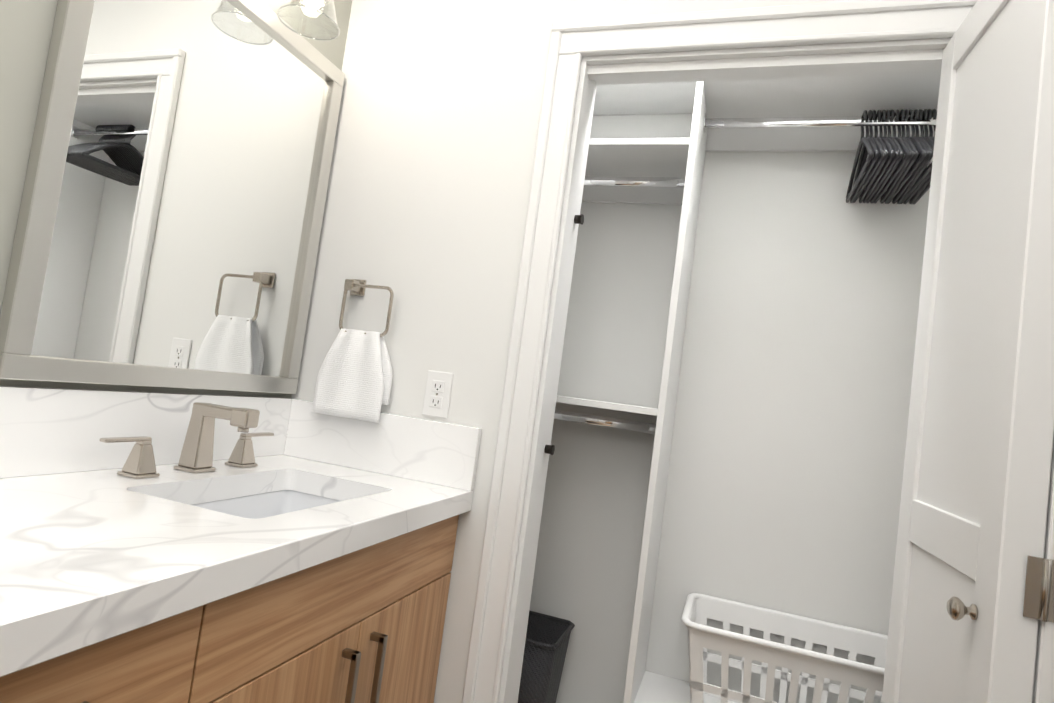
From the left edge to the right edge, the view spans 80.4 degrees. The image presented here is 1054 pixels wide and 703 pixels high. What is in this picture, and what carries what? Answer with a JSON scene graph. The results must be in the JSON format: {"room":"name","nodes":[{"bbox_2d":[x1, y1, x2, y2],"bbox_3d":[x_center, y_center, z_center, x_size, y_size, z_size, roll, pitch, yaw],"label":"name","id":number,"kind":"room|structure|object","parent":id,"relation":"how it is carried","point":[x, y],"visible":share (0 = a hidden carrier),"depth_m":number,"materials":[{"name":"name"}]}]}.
{"room":"bathroom","nodes":[
{"label":"bathroom","id":0,"kind":"room"},
{"bbox_2d":[0,386,291,477],"bbox_3d":[-0.983,0.102,0.731,0.020,0.152,2.090,6,-4,19],"label":"backsplash","id":1,"kind":"structure","parent":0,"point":[43,430],"depth_m":1.18,"materials":[{"name":"white stone"}]},
{"bbox_2d":[0,0,351,397],"bbox_3d":[-0.998,-0.181,0.816,0.120,2.440,4.140,6,-4,19],"label":"wall","id":2,"kind":"structure","parent":0,"point":[26,28],"depth_m":1.04,"materials":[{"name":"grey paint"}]},
{"bbox_2d":[0,0,344,393],"bbox_3d":[-0.698,-0.370,1.391,0.028,0.907,0.727,6,-4,19],"label":"mirror","id":3,"kind":"object","parent":2,"relation":"attached to","point":[169,223],"visible":0.98,"depth_m":1.29,"materials":[{"name":"silver metal"}]},
{"bbox_2d":[0,506,470,702],"bbox_3d":[-0.762,0.525,0.618,0.566,0.539,2.075,6,-4,19],"label":"bathroom vanity","id":4,"kind":"object","parent":2,"relation":"attached to","point":[363,622],"depth_m":0.96,"materials":[{"name":"brown wood"}]},
{"bbox_2d":[0,454,472,661],"bbox_3d":[-0.734,0.231,0.635,0.578,0.050,2.090,6,-4,19],"label":"countertop","id":5,"kind":"structure","parent":4,"relation":"on","point":[82,552],"depth_m":0.87,"materials":[{"name":"white stone"}]},
{"bbox_2d":[96,402,275,477],"bbox_3d":[-0.647,0.185,1.311,0.160,0.146,0.434,6,-4,19],"label":"faucet","id":6,"kind":"object","parent":5,"relation":"on","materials":[{"name":"silver metal"}]},
{"bbox_2d":[152,474,375,517],"bbox_3d":[-0.513,0.369,1.238,0.350,0.150,0.500,6,-4,19],"label":"sink","id":7,"kind":"object","parent":5,"relation":"in","point":[253,497],"depth_m":1.42,"materials":[{"name":"white ceramic"}]},
{"bbox_2d":[277,0,339,40],"bbox_3d":[-0.553,-0.922,1.397,0.183,0.267,0.353,6,-4,19],"label":"light","id":8,"kind":"object","parent":2,"relation":"attached to","point":[314,5],"visible":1,"depth_m":1.48,"materials":[{"name":"clear glass"}]},
{"bbox_2d":[291,0,951,702],"bbox_3d":[0.239,0.023,1.504,1.800,2.440,0.120,6,-4,19],"label":"wall","id":9,"kind":"structure","parent":0,"point":[431,172],"depth_m":1.63,"materials":[{"name":"white paint"}]},
{"bbox_2d":[339,279,393,336],"bbox_3d":[-0.418,-0.116,1.648,0.156,0.152,0.050,6,-4,19],"label":"towel ring","id":10,"kind":"object","parent":9,"relation":"attached to","point":[356,287],"visible":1,"depth_m":1.65,"materials":[{"name":"silver metal"}]},
{"bbox_2d":[312,328,392,422],"bbox_3d":[-0.448,0.057,1.621,0.202,0.228,0.047,6,-4,19],"label":"hand towel","id":11,"kind":"object","parent":10,"relation":"hanging from","point":[354,378],"visible":1,"depth_m":1.60,"materials":[{"name":"white fabric"}]},
{"bbox_2d":[284,398,481,489],"bbox_3d":[-0.385,0.234,1.614,0.558,0.152,0.020,6,-4,19],"label":"backsplash","id":12,"kind":"structure","parent":9,"relation":"attached to","point":[445,453],"depth_m":1.59,"materials":[{"name":"white stone"}]},
{"bbox_2d":[422,370,452,418],"bbox_3d":[-0.227,0.108,1.582,0.072,0.116,0.008,6,-4,19],"label":"electrical outlet plate","id":13,"kind":"object","parent":9,"relation":"attached to","point":[437,394],"visible":1,"depth_m":1.58,"materials":[{"name":"white plastic"}]},
{"bbox_2d":[544,445,554,454],"bbox_3d":[0.056,0.245,1.563,0.020,0.025,0.026,6,-4,19],"label":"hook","id":14,"kind":"object","parent":9,"relation":"attached to","point":[550,449],"depth_m":1.56,"materials":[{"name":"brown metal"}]},
{"bbox_2d":[574,214,583,224],"bbox_3d":[0.133,-0.338,1.598,0.020,0.025,0.026,6,-4,19],"label":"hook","id":15,"kind":"object","parent":9,"relation":"attached to","point":[578,219],"depth_m":1.59,"materials":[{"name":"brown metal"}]},
{"bbox_2d":[462,0,976,702],"bbox_3d":[0.454,0.245,1.396,1.068,2.043,0.145,6,-4,19],"label":"trim","id":16,"kind":"structure","parent":9,"relation":"attached to","point":[796,30],"depth_m":1.49,"materials":[{"name":"white wood"}]},
{"bbox_2d":[882,0,1053,702],"bbox_3d":[0.737,0.304,1.033,0.139,1.933,0.448,6,-4,19],"label":"bifold closet door","id":17,"kind":"structure","parent":9,"relation":"in","point":[971,620],"depth_m":0.97,"materials":[{"name":"white wood"}]},
{"bbox_2d":[529,114,932,702],"bbox_3d":[0.489,0.090,2.065,1.920,2.440,0.150,6,-4,19],"label":"wall","id":18,"kind":"structure","parent":0,"point":[785,471],"depth_m":1.91,"materials":[{"name":"white paint"}]},
{"bbox_3d":[0.400,1.229,0.201,3.480,0.060,4.180,6,-4,19],"label":"floor","id":19,"kind":"structure","parent":0,"visible":0},
{"bbox_2d":[554,73,940,702],"bbox_3d":[0.532,0.242,1.806,1.350,2.120,0.318,6,-4,19],"label":"closet shelving","id":20,"kind":"object","parent":19,"relation":"on","point":[819,114],"visible":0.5,"depth_m":1.84,"materials":[{"name":"white wood"}]},
{"bbox_2d":[518,610,574,702],"bbox_3d":[-0.022,1.002,1.915,0.259,0.330,0.239,6,-4,19],"label":"waste bin","id":21,"kind":"object","parent":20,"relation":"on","point":[546,643],"visible":0.4,"depth_m":1.81,"materials":[{"name":"grey plastic"}]},
{"bbox_2d":[681,593,887,702],"bbox_3d":[0.704,0.886,1.679,0.578,0.272,0.308,6,-4,19],"label":"laundry basket","id":22,"kind":"object","parent":20,"relation":"on","point":[699,610],"visible":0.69,"depth_m":1.65,"materials":[{"name":"white plastic"}]},
{"bbox_2d":[846,108,936,203],"bbox_3d":[1.021,-0.563,1.717,0.192,0.211,0.370,6,-4,19],"label":"hangers","id":23,"kind":"object","parent":20,"relation":"hanging from","point":[894,173],"visible":0.85,"depth_m":1.70,"materials":[{"name":"black plastic"}]}
]}

